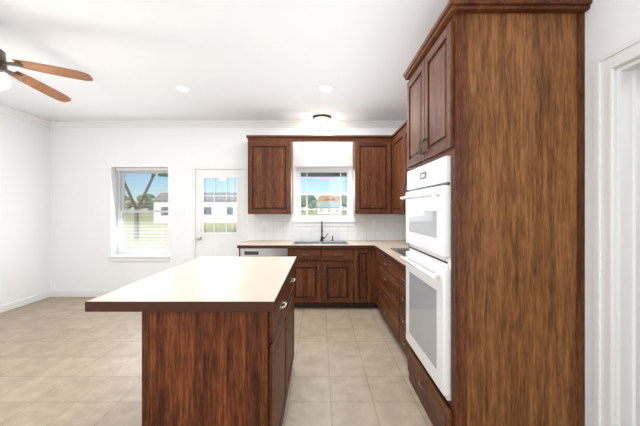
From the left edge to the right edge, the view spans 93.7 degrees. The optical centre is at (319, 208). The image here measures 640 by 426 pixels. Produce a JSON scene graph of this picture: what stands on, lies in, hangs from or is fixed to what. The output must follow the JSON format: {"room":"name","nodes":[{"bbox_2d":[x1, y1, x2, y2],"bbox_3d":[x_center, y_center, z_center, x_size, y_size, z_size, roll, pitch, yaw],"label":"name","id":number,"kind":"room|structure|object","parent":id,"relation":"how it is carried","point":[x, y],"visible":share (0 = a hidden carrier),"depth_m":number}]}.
{"room":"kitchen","nodes":[
{"label":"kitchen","id":0,"kind":"room"},
{"bbox_2d":[0,113,49,305],"bbox_3d":[-4.500,0.005,0.699,0.260,2.830,8.317,0,0,0],"label":"wall","id":1,"kind":"structure","parent":0,"point":[24,209],"depth_m":4.42},
{"bbox_2d":[0,291,49,312],"bbox_3d":[-4.361,1.373,0.828,0.016,0.095,8.056,0,0,0],"label":"baseboard","id":2,"kind":"structure","parent":1,"relation":"attached to","point":[18,303],"depth_m":4.41},
{"bbox_2d":[0,104,51,127],"bbox_3d":[-4.332,-1.362,0.829,0.075,0.095,8.057,0,0,0],"label":"crown molding","id":3,"kind":"structure","parent":1,"relation":"attached to","point":[10,111],"depth_m":4.39},
{"bbox_2d":[0,297,432,425],"bbox_3d":[-0.910,1.470,0.829,7.440,0.100,8.577,0,0,0],"label":"floor","id":4,"kind":"structure","parent":0,"point":[67,361],"depth_m":2.65},
{"bbox_2d":[142,264,294,425],"bbox_3d":[-0.618,0.947,2.061,0.844,0.945,1.279,0,0,0],"label":"kitchen island","id":5,"kind":"object","parent":4,"relation":"on","point":[217,340],"depth_m":1.43},
{"bbox_2d":[85,256,296,311],"bbox_3d":[-0.650,0.452,2.053,0.872,0.045,1.317,0,0,0],"label":"island countertop","id":6,"kind":"structure","parent":5,"relation":"on","point":[203,283],"depth_m":1.62},
{"bbox_2d":[293,253,348,307],"bbox_3d":[0.025,1.075,4.536,0.889,0.690,0.639,0,0,0],"label":"base cabinet","id":7,"kind":"object","parent":4,"relation":"on","point":[334,275],"depth_m":4.22},
{"bbox_2d":[237,241,296,248],"bbox_3d":[-0.776,0.530,4.531,0.762,0.040,0.648,0,0,0],"label":"countertop","id":8,"kind":"structure","parent":7,"relation":"on","point":[248,244],"depth_m":4.31},
{"bbox_2d":[240,248,287,255],"bbox_3d":[-0.787,0.987,4.510,0.671,0.867,0.674,0,0,0],"label":"dishwasher","id":9,"kind":"object","parent":8,"relation":"in","point":[263,251],"visible":0.19,"depth_m":4.21},
{"bbox_2d":[292,240,349,243],"bbox_3d":[0.010,0.600,4.580,0.854,0.190,0.530,0,0,0],"label":"sink","id":10,"kind":"object","parent":8,"relation":"in","point":[320,242],"visible":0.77,"depth_m":4.68},
{"bbox_2d":[320,220,327,240],"bbox_3d":[0.068,0.338,4.684,0.135,0.335,0.217,0,0,0],"label":"faucet","id":11,"kind":"object","parent":10,"relation":"on","point":[322,237],"visible":1,"depth_m":4.73},
{"bbox_2d":[345,245,375,307],"bbox_3d":[0.582,0.985,4.531,0.352,0.870,0.648,0,0,0],"label":"base cabinet","id":12,"kind":"object","parent":4,"relation":"on","point":[362,262],"depth_m":4.22},
{"bbox_2d":[345,241,408,248],"bbox_3d":[0.931,0.530,4.531,1.032,0.040,0.648,0,0,0],"label":"countertop","id":13,"kind":"structure","parent":12,"relation":"on","point":[353,244],"depth_m":4.44},
{"bbox_2d":[376,249,398,340],"bbox_3d":[1.111,0.985,3.490,0.673,0.870,1.100,0,0,0],"label":"base cabinet","id":14,"kind":"object","parent":4,"relation":"on","point":[391,284],"depth_m":3.41},
{"bbox_2d":[375,245,408,268],"bbox_3d":[1.109,0.530,3.354,0.678,0.040,1.704,0,0,0],"label":"countertop","id":15,"kind":"structure","parent":14,"relation":"on","point":[395,256],"depth_m":3.60},
{"bbox_2d":[390,248,408,256],"bbox_3d":[1.130,0.504,3.481,0.460,0.010,0.770,0,0,0],"label":"cooktop","id":16,"kind":"object","parent":15,"relation":"in","point":[402,251],"visible":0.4,"depth_m":3.62},
{"bbox_2d":[399,265,408,355],"bbox_3d":[1.111,0.985,2.721,0.673,0.870,0.438,0,0,0],"label":"base cabinet","id":17,"kind":"object","parent":4,"relation":"on","point":[403,342],"depth_m":2.82},
{"bbox_2d":[403,0,591,425],"bbox_3d":[1.066,0.149,2.045,0.764,2.542,0.910,0,0,0],"label":"tall cabinet","id":18,"kind":"object","parent":4,"relation":"on","point":[496,100],"visible":0.94,"depth_m":1.65},
{"bbox_2d":[400,156,450,400],"bbox_3d":[1.032,0.392,2.072,0.777,1.387,0.747,0,0,0],"label":"double oven","id":19,"kind":"object","parent":18,"relation":"in","point":[427,258],"visible":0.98,"depth_m":1.89},
{"bbox_2d":[50,128,397,290],"bbox_3d":[-1.460,0.005,4.987,6.340,2.830,0.260,0,0,0],"label":"wall","id":20,"kind":"structure","parent":0,"point":[85,163],"depth_m":4.86},
{"bbox_2d":[50,291,110,296],"bbox_3d":[-3.212,1.373,4.849,2.254,0.095,0.014,0,0,0],"label":"baseboard","id":21,"kind":"structure","parent":20,"relation":"attached to","point":[52,293],"depth_m":4.84},
{"bbox_2d":[108,168,169,260],"bbox_3d":[-2.920,0.083,4.965,0.990,1.524,0.285,0,0,0],"label":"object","id":22,"kind":"object","parent":20,"relation":"attached to","point":[133,254],"visible":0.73,"depth_m":4.97},
{"bbox_2d":[177,208,184,214],"bbox_3d":[-2.250,0.040,4.851,0.120,0.120,0.010,0,0,0],"label":"switch plate","id":23,"kind":"object","parent":20,"relation":"attached to","point":[180,211],"visible":1,"depth_m":4.85},
{"bbox_2d":[193,167,245,258],"bbox_3d":[-1.623,0.370,4.952,0.863,2.099,0.310,0,0,0],"label":"entry door","id":24,"kind":"structure","parent":20,"relation":"in","point":[215,244],"depth_m":4.88},
{"bbox_2d":[51,121,404,127],"bbox_3d":[-1.415,-1.362,4.819,5.730,0.095,0.075,0,0,0],"label":"crown molding","id":25,"kind":"structure","parent":20,"relation":"attached to","point":[54,124],"depth_m":4.82},
{"bbox_2d":[158,173,346,176],"bbox_3d":[-0.375,-0.770,5.343,5.150,0.340,0.448,0,0,0],"label":"canopy","id":26,"kind":"object","parent":20,"relation":"attached to","point":[308,175],"depth_m":5.47},
{"bbox_2d":[246,135,293,213],"bbox_3d":[-0.765,-0.517,4.681,0.650,1.184,0.349,0,0,0],"label":"upper cabinet","id":27,"kind":"object","parent":20,"relation":"attached to","point":[270,157],"depth_m":4.51},
{"bbox_2d":[293,167,354,225],"bbox_3d":[0.065,-0.207,4.965,1.009,0.973,0.285,0,0,0],"label":"window","id":28,"kind":"structure","parent":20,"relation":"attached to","point":[314,220],"depth_m":5.01},
{"bbox_2d":[248,214,405,240],"bbox_3d":[0.145,0.293,4.852,2.609,0.432,0.008,0,0,0],"label":"tile backsplash","id":29,"kind":"structure","parent":20,"relation":"attached to","point":[282,227],"depth_m":4.84},
{"bbox_2d":[350,135,385,213],"bbox_3d":[0.814,-0.517,4.645,0.571,1.184,0.421,0,0,0],"label":"upper cabinet","id":30,"kind":"object","parent":20,"relation":"attached to","point":[380,169],"depth_m":4.51},
{"bbox_2d":[0,0,448,120],"bbox_3d":[-0.910,-1.470,0.829,7.440,0.120,8.577,0,0,0],"label":"ceiling","id":31,"kind":"structure","parent":0,"point":[244,60],"depth_m":2.77},
{"bbox_2d":[0,49,92,101],"bbox_3d":[-2.457,-1.135,2.247,1.323,0.549,1.287,0,0,0],"label":"ceiling fan","id":32,"kind":"object","parent":31,"relation":"hanging from","point":[37,85],"visible":1,"depth_m":2.32},
{"bbox_2d":[175,85,190,90],"bbox_3d":[-1.600,-1.406,3.500,0.170,0.007,0.170,0,0,0],"label":"recessed light","id":33,"kind":"object","parent":31,"relation":"in","point":[181,88],"visible":1,"depth_m":3.49},
{"bbox_2d":[313,114,330,126],"bbox_3d":[0.030,-1.356,4.600,0.290,0.192,0.290,0,0,0],"label":"flush-mount light","id":34,"kind":"object","parent":31,"relation":"attached to","point":[321,119],"visible":0.92,"depth_m":4.51},
{"bbox_2d":[320,85,333,91],"bbox_3d":[0.080,-1.406,3.500,0.170,0.007,0.170,0,0,0],"label":"recessed light","id":35,"kind":"object","parent":31,"relation":"in","point":[326,88],"visible":1,"depth_m":3.49},
{"bbox_2d":[585,0,639,425],"bbox_3d":[1.580,0.005,0.699,0.260,2.830,8.317,0,0,0],"label":"wall","id":36,"kind":"structure","parent":0,"point":[610,25],"depth_m":1.59},
{"bbox_2d":[386,121,405,214],"bbox_3d":[1.230,-0.517,4.156,0.436,1.184,0.739,0,0,0],"label":"upper cabinet","id":37,"kind":"object","parent":36,"relation":"attached to","point":[395,143],"depth_m":4.24},
{"bbox_2d":[406,120,408,185],"bbox_3d":[1.264,-0.700,3.637,0.369,0.818,0.441,0,0,0],"label":"upper cabinet","id":38,"kind":"object","parent":36,"relation":"attached to","point":[407,169],"depth_m":3.75},
{"bbox_2d":[595,36,639,425],"bbox_3d":[1.436,0.325,1.054,0.028,2.191,0.999,0,0,0],"label":"door frame","id":39,"kind":"structure","parent":36,"relation":"attached to","point":[608,64],"depth_m":1.50},
{"bbox_2d":[617,58,639,425],"bbox_3d":[1.580,0.368,1.054,0.259,2.104,0.826,0,0,0],"label":"doorway","id":40,"kind":"structure","parent":36,"relation":"in","point":[628,244],"depth_m":1.45},
{"label":"outside","id":41,"kind":"structure","parent":0,"visible":0},
{"bbox_2d":[125,210,346,248],"bbox_3d":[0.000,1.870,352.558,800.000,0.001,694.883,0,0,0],"label":"lawn","id":42,"kind":"structure","parent":41,"point":[220,229],"depth_m":28.77},
{"bbox_2d":[125,174,155,238],"bbox_3d":[-11.416,-1.984,17.799,7.072,7.707,8.028,0,0,0],"label":"tree","id":43,"kind":"object","parent":42,"relation":"on","point":[136,228],"depth_m":17.88},
{"bbox_2d":[150,193,235,222],"bbox_3d":[-15.500,-0.330,46.000,15.800,4.400,9.800,0,0,0],"label":"house","id":44,"kind":"structure","parent":42,"relation":"on","point":[209,205],"depth_m":41.50},
{"bbox_2d":[125,193,346,211],"bbox_3d":[-32.540,-4.134,147.638,469.787,12.007,113.433,0,0,0],"label":"treeline","id":45,"kind":"object","parent":42,"relation":"on","point":[310,201],"depth_m":177.91},
{"bbox_2d":[316,201,341,213],"bbox_3d":[3.500,-0.580,118.000,9.800,4.900,8.800,0,0,0],"label":"house","id":46,"kind":"structure","parent":42,"relation":"on","point":[331,205],"depth_m":114.19}
]}

